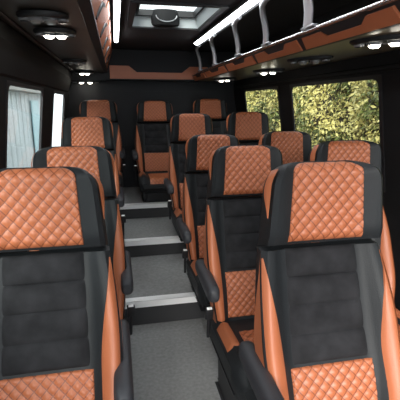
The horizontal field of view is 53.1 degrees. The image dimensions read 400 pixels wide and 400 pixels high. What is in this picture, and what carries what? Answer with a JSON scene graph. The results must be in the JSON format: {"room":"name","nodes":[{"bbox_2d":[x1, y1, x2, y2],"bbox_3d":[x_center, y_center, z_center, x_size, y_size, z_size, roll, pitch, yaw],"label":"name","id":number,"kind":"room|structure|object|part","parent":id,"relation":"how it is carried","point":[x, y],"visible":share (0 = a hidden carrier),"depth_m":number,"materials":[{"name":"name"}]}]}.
{"room":"vehicle interior","nodes":[
{"label":"vehicle interior","id":0,"kind":"room"},
{"bbox_2d":[0,76,68,252],"bbox_3d":[-1.067,-0.022,2.136,0.116,2.285,6.410,-3,14,-11],"label":"wall","id":1,"kind":"structure","parent":0,"point":[48,92],"depth_m":3.37,"materials":[{"name":"black plastic"}]},
{"bbox_2d":[0,0,111,91],"bbox_3d":[-0.727,-0.862,1.907,0.579,0.525,6.220,-3,14,-11],"label":"luggage rack","id":2,"kind":"object","parent":1,"relation":"attached to","point":[25,56],"visible":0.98,"depth_m":2.34,"materials":[{"name":"plastic"}]},
{"bbox_2d":[16,10,68,24],"bbox_3d":[-0.663,-0.765,1.692,0.211,0.040,0.156,-3,14,-11],"label":"console","id":3,"kind":"object","parent":2,"relation":"attached to","point":[36,17],"visible":1,"depth_m":1.66,"materials":[{"name":"black plastic"}]},
{"bbox_2d":[18,17,29,21],"bbox_3d":[-0.737,-0.761,1.677,0.048,0.021,0.048,-3,14,-11],"label":"air vent","id":4,"kind":"object","parent":3,"relation":"attached to","point":[23,19],"depth_m":1.66,"materials":[{"name":"black plastic"}]},
{"bbox_2d":[57,18,67,22],"bbox_3d":[-0.588,-0.769,1.707,0.047,0.020,0.047,-6,15,-22],"label":"air vent","id":5,"kind":"object","parent":3,"relation":"attached to","point":[59,20],"depth_m":1.69,"materials":[{"name":"black plastic"}]},
{"bbox_2d":[33,27,75,38],"bbox_3d":[-0.746,-0.854,2.062,0.211,0.040,0.156,-3,14,-11],"label":"console","id":6,"kind":"object","parent":2,"relation":"attached to","point":[47,32],"visible":1,"depth_m":2.03,"materials":[{"name":"black plastic"}]},
{"bbox_2d":[61,59,86,64],"bbox_3d":[-1.092,-1.194,3.472,0.211,0.040,0.156,-3,14,-11],"label":"console","id":7,"kind":"object","parent":2,"relation":"attached to","point":[64,61],"visible":1,"depth_m":3.43,"materials":[{"name":"black plastic"}]},
{"bbox_2d":[75,71,93,74],"bbox_3d":[-1.345,-1.480,4.662,0.211,0.040,0.156,-3,14,-11],"label":"console","id":8,"kind":"object","parent":2,"relation":"attached to","point":[77,72],"visible":1,"depth_m":4.63,"materials":[{"name":"black plastic"}]},
{"bbox_3d":[-0.472,-0.976,1.871,0.084,0.217,0.560,-3,14,-11],"label":"orange panel","id":9,"kind":"part","parent":2,"relation":"part of","materials":[{"name":"leather"}]},
{"bbox_3d":[-0.514,-0.987,2.084,0.032,0.117,0.178,1,14,2],"label":"handle","id":10,"kind":"part","parent":2,"relation":"part of","materials":[{"name":"black plastic"}]},
{"bbox_3d":[-0.589,-1.108,2.423,0.084,0.217,0.560,-3,14,-11],"label":"orange panel","id":11,"kind":"part","parent":2,"relation":"part of","materials":[{"name":"leather"}]},
{"bbox_3d":[-0.631,-1.120,2.636,0.032,0.117,0.178,1,14,2],"label":"handle","id":12,"kind":"part","parent":2,"relation":"part of","materials":[{"name":"black plastic"}]},
{"bbox_3d":[-0.707,-1.241,2.975,0.084,0.217,0.560,-3,14,-11],"label":"orange panel","id":13,"kind":"part","parent":2,"relation":"part of","materials":[{"name":"leather"}]},
{"bbox_3d":[-0.824,-1.373,3.528,0.084,0.217,0.560,-3,14,-11],"label":"orange panel","id":14,"kind":"part","parent":2,"relation":"part of","materials":[{"name":"leather"}]},
{"bbox_3d":[-0.941,-1.506,4.080,0.084,0.217,0.560,-3,14,-11],"label":"orange panel","id":15,"kind":"part","parent":2,"relation":"part of","materials":[{"name":"leather"}]},
{"bbox_3d":[-1.058,-1.637,4.628,0.084,0.217,0.550,-3,14,-11],"label":"orange panel","id":16,"kind":"part","parent":2,"relation":"part of","materials":[{"name":"leather"}]},
{"bbox_2d":[51,90,64,146],"bbox_3d":[-1.521,-0.797,4.264,0.107,0.690,0.910,-3,14,-11],"label":"window","id":17,"kind":"structure","parent":1,"relation":"in","point":[54,92],"depth_m":4.40,"materials":[{"name":"black plastic"}]},
{"bbox_2d":[68,80,235,186],"bbox_3d":[-0.590,-0.786,5.449,2.418,2.345,0.064,-3,14,-11],"label":"wall","id":18,"kind":"structure","parent":0,"point":[126,95],"depth_m":5.29,"materials":[{"name":"black plastic"}]},
{"bbox_2d":[71,49,236,81],"bbox_3d":[-0.579,-1.705,5.090,2.150,0.370,0.172,-3,14,-11],"label":"header panel","id":19,"kind":"object","parent":18,"relation":"attached to","point":[124,64],"visible":0.65,"depth_m":5.02,"materials":[{"name":"black plastic"}]},
{"bbox_2d":[71,80,100,83],"bbox_3d":[-1.423,-1.468,4.976,0.364,0.040,0.156,-3,14,-11],"label":"console","id":20,"kind":"object","parent":19,"relation":"attached to","point":[73,81],"visible":1,"depth_m":4.93,"materials":[{"name":"black plastic"}]},
{"bbox_2d":[123,187,220,399],"bbox_3d":[0.063,0.816,2.577,2.460,0.570,6.410,-3,14,-11],"label":"floor","id":21,"kind":"structure","parent":0,"point":[172,360],"depth_m":2.81,"materials":[{"name":"grey carpet"}]},
{"bbox_2d":[0,166,133,399],"bbox_3d":[-0.479,0.645,1.233,0.567,1.409,0.878,-3,14,-11],"label":"passenger seat","id":22,"kind":"object","parent":21,"relation":"on","point":[63,335],"visible":1,"depth_m":1.39,"materials":[{"name":"black leather"}]},
{"bbox_3d":[-0.544,0.396,1.405,0.305,0.383,0.150,-3,14,-11],"label":"suede panel","id":23,"kind":"part","parent":22,"relation":"part of","materials":[{"name":"black fabric"}]},
{"bbox_3d":[-0.540,0.540,1.419,0.516,0.690,0.360,-3,14,-11],"label":"backrest","id":24,"kind":"part","parent":22,"relation":"part of","materials":[{"name":"black leather"}]},
{"bbox_3d":[-0.287,0.595,1.486,0.066,0.104,0.450,-3,14,-11],"label":"armrest","id":25,"kind":"part","parent":22,"relation":"part of","materials":[{"name":"grey plastic"}]},
{"bbox_2d":[27,146,134,334],"bbox_3d":[-0.618,0.454,2.061,0.567,1.395,0.878,-3,14,-11],"label":"passenger seat","id":26,"kind":"object","parent":21,"relation":"on","point":[96,160],"visible":0.23,"depth_m":2.20,"materials":[{"name":"orange leather"}]},
{"bbox_3d":[-0.684,0.211,2.234,0.305,0.383,0.150,-3,14,-11],"label":"suede panel","id":27,"kind":"part","parent":26,"relation":"part of","materials":[{"name":"black fabric"}]},
{"bbox_3d":[-0.679,0.355,2.248,0.516,0.690,0.360,-3,14,-11],"label":"backrest","id":28,"kind":"part","parent":26,"relation":"part of","materials":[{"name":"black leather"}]},
{"bbox_3d":[-0.427,0.410,2.315,0.066,0.104,0.450,-3,14,-11],"label":"armrest","id":29,"kind":"part","parent":26,"relation":"part of","materials":[{"name":"black leather"}]},
{"bbox_2d":[61,117,125,232],"bbox_3d":[-0.919,-0.101,3.376,0.567,1.161,0.878,-3,14,-11],"label":"passenger seat","id":30,"kind":"object","parent":21,"relation":"on","point":[77,131],"visible":0.3,"depth_m":3.53,"materials":[{"name":"orange leather"}]},
{"bbox_3d":[-0.981,-0.086,3.591,0.516,0.690,0.360,-3,14,-11],"label":"backrest","id":31,"kind":"part","parent":30,"relation":"part of","materials":[{"name":"black leather"}]},
{"bbox_3d":[-0.728,-0.032,3.657,0.066,0.104,0.450,-3,14,-11],"label":"armrest","id":32,"kind":"part","parent":30,"relation":"part of","materials":[{"name":"grey plastic"}]},
{"bbox_2d":[80,100,125,186],"bbox_3d":[-1.158,-0.583,4.701,0.567,1.160,0.878,-3,14,-11],"label":"passenger seat","id":33,"kind":"object","parent":21,"relation":"on","point":[107,109],"visible":0.3,"depth_m":4.86,"materials":[{"name":"orange leather"}]},
{"bbox_3d":[-1.219,-0.630,4.901,0.516,0.621,0.360,-3,14,-11],"label":"backrest","id":34,"kind":"part","parent":33,"relation":"part of","materials":[{"name":"black leather"}]},
{"bbox_2d":[119,172,122,186],"bbox_3d":[-1.147,-0.226,4.638,0.500,0.170,0.578,-3,14,-11],"label":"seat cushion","id":35,"kind":"object","parent":33,"relation":"on","point":[120,173],"depth_m":4.47,"materials":[{"name":"black leather"}]},
{"bbox_3d":[-0.966,-0.582,4.966,0.066,0.094,0.450,-3,14,-11],"label":"armrest","id":36,"kind":"part","parent":33,"relation":"part of","materials":[{"name":"grey plastic"}]},
{"bbox_2d":[120,202,172,218],"bbox_3d":[-0.365,0.105,4.637,2.340,0.162,0.079,-3,14,-11],"label":"step","id":37,"kind":"structure","parent":21,"relation":"on","point":[150,209],"depth_m":4.55,"materials":[{"name":"silver metal"}]},
{"bbox_2d":[132,101,172,202],"bbox_3d":[-0.520,-0.597,4.777,0.566,1.150,0.838,-3,14,-11],"label":"passenger seat","id":38,"kind":"object","parent":21,"relation":"on","point":[151,153],"visible":0.9,"depth_m":4.93,"materials":[{"name":"black leather"}]},
{"bbox_3d":[-0.793,-0.550,4.875,0.066,0.094,0.391,-3,14,-11],"label":"armrest","id":39,"kind":"part","parent":38,"relation":"part of","materials":[{"name":"grey plastic"}]},
{"bbox_2d":[137,172,167,190],"bbox_3d":[-0.473,-0.239,4.736,0.500,0.170,0.578,-3,14,-11],"label":"seat cushion","id":40,"kind":"object","parent":38,"relation":"on","point":[148,181],"depth_m":4.49,"materials":[{"name":"orange leather"}]},
{"bbox_3d":[-0.545,-0.644,4.998,0.516,0.621,0.360,-3,14,-11],"label":"backrest","id":41,"kind":"part","parent":38,"relation":"part of","materials":[{"name":"black leather"}]},
{"bbox_3d":[-0.549,-0.774,4.988,0.305,0.344,0.150,-3,14,-11],"label":"suede panel","id":42,"kind":"part","parent":38,"relation":"part of","materials":[{"name":"black fabric"}]},
{"bbox_2d":[124,236,186,256],"bbox_3d":[-0.207,0.439,3.932,2.340,0.162,0.079,-3,14,-11],"label":"step","id":43,"kind":"structure","parent":21,"relation":"on","point":[137,247],"depth_m":3.85,"materials":[{"name":"silver metal"}]},
{"bbox_2d":[124,292,204,324],"bbox_3d":[-0.023,0.818,3.106,2.340,0.192,0.079,-3,14,-11],"label":"step","id":44,"kind":"structure","parent":21,"relation":"on","point":[180,306],"depth_m":3.03,"materials":[{"name":"silver metal"}]},
{"bbox_2d":[164,113,212,241],"bbox_3d":[-0.045,-0.245,3.943,0.566,1.176,0.838,-3,14,-11],"label":"passenger seat","id":45,"kind":"object","parent":21,"relation":"on","point":[183,126],"visible":0.39,"depth_m":4.10,"materials":[{"name":"orange leather"}]},
{"bbox_3d":[-0.318,-0.142,4.055,0.066,0.104,0.391,-3,14,-11],"label":"armrest","id":46,"kind":"part","parent":45,"relation":"part of","materials":[{"name":"grey plastic"}]},
{"bbox_2d":[171,209,181,236],"bbox_3d":[0.003,0.198,3.923,0.500,0.189,0.578,-3,14,-11],"label":"seat cushion","id":47,"kind":"object","parent":45,"relation":"on","point":[175,213],"depth_m":3.90,"materials":[{"name":"black leather"}]},
{"bbox_3d":[-0.070,-0.242,4.177,0.516,0.690,0.360,-3,14,-11],"label":"backrest","id":48,"kind":"part","parent":45,"relation":"part of","materials":[{"name":"black leather"}]},
{"bbox_3d":[-0.074,-0.387,4.163,0.305,0.383,0.150,-3,14,-11],"label":"suede panel","id":49,"kind":"part","parent":45,"relation":"part of","materials":[{"name":"black fabric"}]},
{"bbox_2d":[176,134,238,310],"bbox_3d":[0.146,0.139,2.984,0.566,1.196,0.838,-3,14,-11],"label":"passenger seat","id":50,"kind":"object","parent":21,"relation":"on","point":[198,148],"visible":0.3,"depth_m":3.13,"materials":[{"name":"orange leather"}]},
{"bbox_3d":[-0.127,0.232,3.094,0.066,0.104,0.391,-3,14,-11],"label":"armrest","id":51,"kind":"part","parent":50,"relation":"part of","materials":[{"name":"black leather"}]},
{"bbox_3d":[0.121,0.133,3.216,0.516,0.690,0.360,-3,14,-11],"label":"backrest","id":52,"kind":"part","parent":50,"relation":"part of","materials":[{"name":"black leather"}]},
{"bbox_2d":[186,259,209,305],"bbox_3d":[0.194,0.573,2.962,0.500,0.189,0.578,-3,14,-11],"label":"seat cushion","id":53,"kind":"object","parent":50,"relation":"on","point":[202,299],"depth_m":2.84,"materials":[{"name":"black leather"}]},
{"bbox_3d":[0.117,-0.012,3.202,0.305,0.383,0.150,-3,14,-11],"label":"suede panel","id":54,"kind":"part","parent":50,"relation":"part of","materials":[{"name":"black fabric"}]},
{"bbox_2d":[193,99,226,133],"bbox_3d":[0.192,-0.648,4.937,0.523,1.175,0.838,-3,14,-11],"label":"passenger seat","id":55,"kind":"object","parent":21,"relation":"on","point":[216,109],"visible":0.27,"depth_m":5.12,"materials":[{"name":"black leather"}]},
{"bbox_3d":[0.142,-0.837,5.141,0.305,0.344,0.150,-3,14,-11],"label":"suede panel","id":56,"kind":"part","parent":55,"relation":"part of","materials":[{"name":"black fabric"}]},
{"bbox_3d":[0.146,-0.706,5.151,0.516,0.621,0.360,-3,14,-11],"label":"backrest","id":57,"kind":"part","parent":55,"relation":"part of","materials":[{"name":"black leather"}]},
{"bbox_2d":[195,145,282,399],"bbox_3d":[0.309,0.441,2.125,0.566,1.391,0.838,-3,14,-11],"label":"passenger seat","id":58,"kind":"object","parent":21,"relation":"on","point":[237,174],"visible":0.64,"depth_m":2.26,"materials":[{"name":"black leather"}]},
{"bbox_3d":[0.036,0.439,2.212,0.066,0.104,0.391,-3,14,-11],"label":"armrest","id":59,"kind":"part","parent":58,"relation":"part of","materials":[{"name":"grey plastic"}]},
{"bbox_2d":[210,318,256,399],"bbox_3d":[0.357,0.779,2.080,0.500,0.189,0.578,-3,14,-11],"label":"seat cushion","id":60,"kind":"object","parent":58,"relation":"on","point":[226,334],"depth_m":2.02,"materials":[{"name":"black leather"}]},
{"bbox_3d":[0.285,0.339,2.334,0.516,0.690,0.360,-3,14,-11],"label":"backrest","id":61,"kind":"part","parent":58,"relation":"part of","materials":[{"name":"black leather"}]},
{"bbox_3d":[0.281,0.194,2.320,0.305,0.383,0.150,-3,14,-11],"label":"suede panel","id":62,"kind":"part","parent":58,"relation":"part of","materials":[{"name":"black fabric"}]},
{"bbox_2d":[225,112,268,144],"bbox_3d":[0.541,-0.224,3.811,0.523,1.196,0.838,-3,14,-11],"label":"passenger seat","id":63,"kind":"object","parent":21,"relation":"on","point":[247,127],"visible":0.27,"depth_m":3.98,"materials":[{"name":"black leather"}]},
{"bbox_3d":[0.491,-0.374,4.024,0.305,0.383,0.150,-3,14,-11],"label":"suede panel","id":64,"kind":"part","parent":63,"relation":"part of","materials":[{"name":"black fabric"}]},
{"bbox_2d":[258,131,311,243],"bbox_3d":[0.743,0.124,2.992,0.523,1.221,0.838,-3,14,-11],"label":"passenger seat","id":65,"kind":"object","parent":21,"relation":"on","point":[294,146],"visible":0.25,"depth_m":3.16,"materials":[{"name":"black leather"}]},
{"bbox_2d":[239,160,399,399],"bbox_3d":[0.482,0.633,1.250,0.566,1.425,0.838,-3,14,-11],"label":"passenger seat","id":66,"kind":"object","parent":21,"relation":"on","point":[326,327],"visible":1,"depth_m":1.41,"materials":[{"name":"black leather"}]},
{"bbox_3d":[0.209,0.615,1.333,0.066,0.104,0.391,-3,14,-11],"label":"armrest","id":67,"kind":"part","parent":66,"relation":"part of","materials":[{"name":"grey plastic"}]},
{"bbox_3d":[0.458,0.515,1.455,0.516,0.690,0.360,-3,14,-11],"label":"backrest","id":68,"kind":"part","parent":66,"relation":"part of","materials":[{"name":"black leather"}]},
{"bbox_3d":[0.453,0.370,1.441,0.305,0.383,0.150,-3,14,-11],"label":"suede panel","id":69,"kind":"part","parent":66,"relation":"part of","materials":[{"name":"black fabric"}]},
{"bbox_2d":[308,140,399,334],"bbox_3d":[0.913,0.418,2.164,0.523,1.416,0.838,-3,14,-11],"label":"passenger seat","id":70,"kind":"object","parent":21,"relation":"on","point":[369,152],"visible":0.15,"depth_m":2.31,"materials":[{"name":"black leather"}]},
{"bbox_3d":[0.867,0.306,2.365,0.516,0.690,0.360,-3,14,-11],"label":"backrest","id":71,"kind":"part","parent":70,"relation":"part of","materials":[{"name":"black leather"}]},
{"bbox_2d":[108,0,354,51],"bbox_3d":[0.045,-1.218,2.117,2.191,0.050,6.470,-3,14,-11],"label":"ceiling","id":72,"kind":"structure","parent":0,"point":[282,15],"depth_m":3.62,"materials":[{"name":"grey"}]},
{"bbox_2d":[112,0,121,42],"bbox_3d":[-0.334,-1.052,1.630,0.058,0.046,5.320,-3,14,-11],"label":"light strip","id":73,"kind":"object","parent":72,"relation":"attached to","point":[116,4],"visible":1,"depth_m":3.00,"materials":[{"name":"white plastic"}]},
{"bbox_2d":[114,0,119,42],"bbox_3d":[-0.334,-1.037,1.633,0.042,0.016,5.280,-3,14,-11],"label":"diffuser","id":74,"kind":"object","parent":73,"relation":"attached to","point":[116,2],"depth_m":3.06,"materials":[{"name":"white plastic"}]},
{"bbox_2d":[127,0,228,30],"bbox_3d":[-0.222,-1.499,3.137,0.670,0.148,0.950,-3,14,-11],"label":"roof hatch","id":75,"kind":"object","parent":72,"relation":"attached to","point":[203,15],"visible":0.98,"depth_m":3.43,"materials":[{"name":"black plastic"}]},
{"bbox_3d":[-0.286,-1.548,3.416,0.190,0.056,0.010,-3,14,-11],"label":"lever","id":76,"kind":"part","parent":75,"relation":"part of","materials":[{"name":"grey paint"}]},
{"bbox_2d":[193,0,260,44],"bbox_3d":[0.499,-1.092,1.797,0.079,0.046,5.320,-3,14,-11],"label":"light strip","id":77,"kind":"object","parent":72,"relation":"attached to","point":[244,5],"visible":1,"depth_m":3.06,"materials":[{"name":"glowing white plastic"}]},
{"bbox_2d":[234,70,399,310],"bbox_3d":[1.182,-0.130,2.588,0.144,2.285,6.410,-3,14,-11],"label":"wall","id":78,"kind":"structure","parent":0,"point":[391,79],"depth_m":2.55,"materials":[{"name":"black plastic"}]},
{"bbox_2d":[244,86,282,130],"bbox_3d":[0.728,-0.904,4.603,0.131,0.740,1.125,-3,14,-11],"label":"window","id":79,"kind":"structure","parent":78,"relation":"in","point":[272,87],"depth_m":4.12,"materials":[{"name":"black glass"}]},
{"bbox_2d":[189,0,399,88],"bbox_3d":[0.793,-0.969,2.204,0.688,0.475,6.220,-3,14,-11],"label":"luggage rack","id":80,"kind":"object","parent":78,"relation":"attached to","point":[330,33],"visible":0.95,"depth_m":2.54,"materials":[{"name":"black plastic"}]},
{"bbox_3d":[-0.010,-1.474,4.800,0.041,0.060,0.680,-3,14,-11],"label":"orange panel","id":81,"kind":"part","parent":80,"relation":"part of","materials":[{"name":"leather"}]},
{"bbox_3d":[0.152,-1.291,4.038,0.041,0.060,0.820,-3,14,-11],"label":"orange panel","id":82,"kind":"part","parent":80,"relation":"part of","materials":[{"name":"leather"}]},
{"bbox_2d":[213,77,235,81],"bbox_3d":[0.280,-1.376,4.581,0.156,0.040,0.324,-13,19,-43],"label":"console","id":83,"kind":"object","parent":80,"relation":"attached to","point":[227,79],"visible":0.98,"depth_m":4.51,"materials":[{"name":"black plastic"}]},
{"bbox_3d":[0.505,-1.162,2.097,0.036,0.028,6.220,-3,14,-11],"label":"rail","id":84,"kind":"part","parent":80,"relation":"part of","materials":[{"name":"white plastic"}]},
{"bbox_3d":[0.321,-1.100,3.243,0.041,0.060,0.730,-3,14,-11],"label":"orange panel","id":85,"kind":"part","parent":80,"relation":"part of","materials":[{"name":"leather"}]},
{"bbox_2d":[253,68,284,74],"bbox_3d":[0.595,-1.115,3.482,0.156,0.040,0.324,-13,19,-43],"label":"console","id":86,"kind":"object","parent":80,"relation":"attached to","point":[273,70],"visible":1,"depth_m":3.42,"materials":[{"name":"black plastic"}]},
{"bbox_3d":[0.476,-0.925,2.515,0.041,0.060,0.700,-3,14,-11],"label":"orange panel","id":87,"kind":"part","parent":80,"relation":"part of","materials":[{"name":"leather"}]},
{"bbox_2d":[287,55,333,64],"bbox_3d":[0.705,-0.896,2.581,0.156,0.040,0.324,-13,19,-43],"label":"console","id":88,"kind":"object","parent":80,"relation":"attached to","point":[313,59],"visible":0.98,"depth_m":2.53,"materials":[{"name":"black plastic"}]},
{"bbox_3d":[0.633,-0.747,1.772,0.041,0.060,0.760,-3,14,-11],"label":"orange panel","id":89,"kind":"part","parent":80,"relation":"part of","materials":[{"name":"leather"}]},
{"bbox_2d":[349,33,399,48],"bbox_3d":[0.824,-0.702,1.781,0.156,0.040,0.324,-13,19,-43],"label":"console","id":90,"kind":"object","parent":80,"relation":"attached to","point":[393,40],"visible":0.99,"depth_m":1.76,"materials":[{"name":"black plastic"}]},
{"bbox_2d":[354,43,364,47],"bbox_3d":[0.741,-0.721,1.863,0.047,0.021,0.047,-3,14,-11],"label":"air vent","id":91,"kind":"object","parent":90,"relation":"attached to","point":[356,45],"depth_m":1.85,"materials":[{"name":"black plastic"}]},
{"bbox_2d":[289,74,384,191],"bbox_3d":[1.032,-0.561,3.172,0.131,0.740,1.350,-3,14,-11],"label":"window","id":92,"kind":"structure","parent":78,"relation":"in","point":[378,78],"depth_m":2.59,"materials":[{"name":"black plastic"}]},
{"label":"outside","id":93,"kind":"structure","parent":0,"visible":0},
{"bbox_3d":[0.373,1.547,3.601,30.000,0.050,34.000,-3,14,-11],"label":"ground","id":94,"kind":"structure","parent":93,"visible":0},
{"bbox_2d":[4,80,43,167],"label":"window","id":95,"kind":"structure","parent":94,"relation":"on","point":[23,103],"depth_m":8.46,"materials":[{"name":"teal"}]},
{"bbox_3d":[-3.997,-1.257,9.928,0.024,2.350,0.900,-3,14,-11],"label":"aqua panel","id":96,"kind":"part","parent":95,"relation":"part of","materials":[{"name":"teal"}]},
{"bbox_2d":[246,80,379,147],"bbox_3d":[2.733,-1.467,7.054,1.733,4.200,14.000,-3,14,-11],"label":"hedge","id":97,"kind":"object","parent":94,"relation":"on","point":[344,110],"visible":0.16,"depth_m":7.08,"materials":[{"name":"green plant"}]}
]}

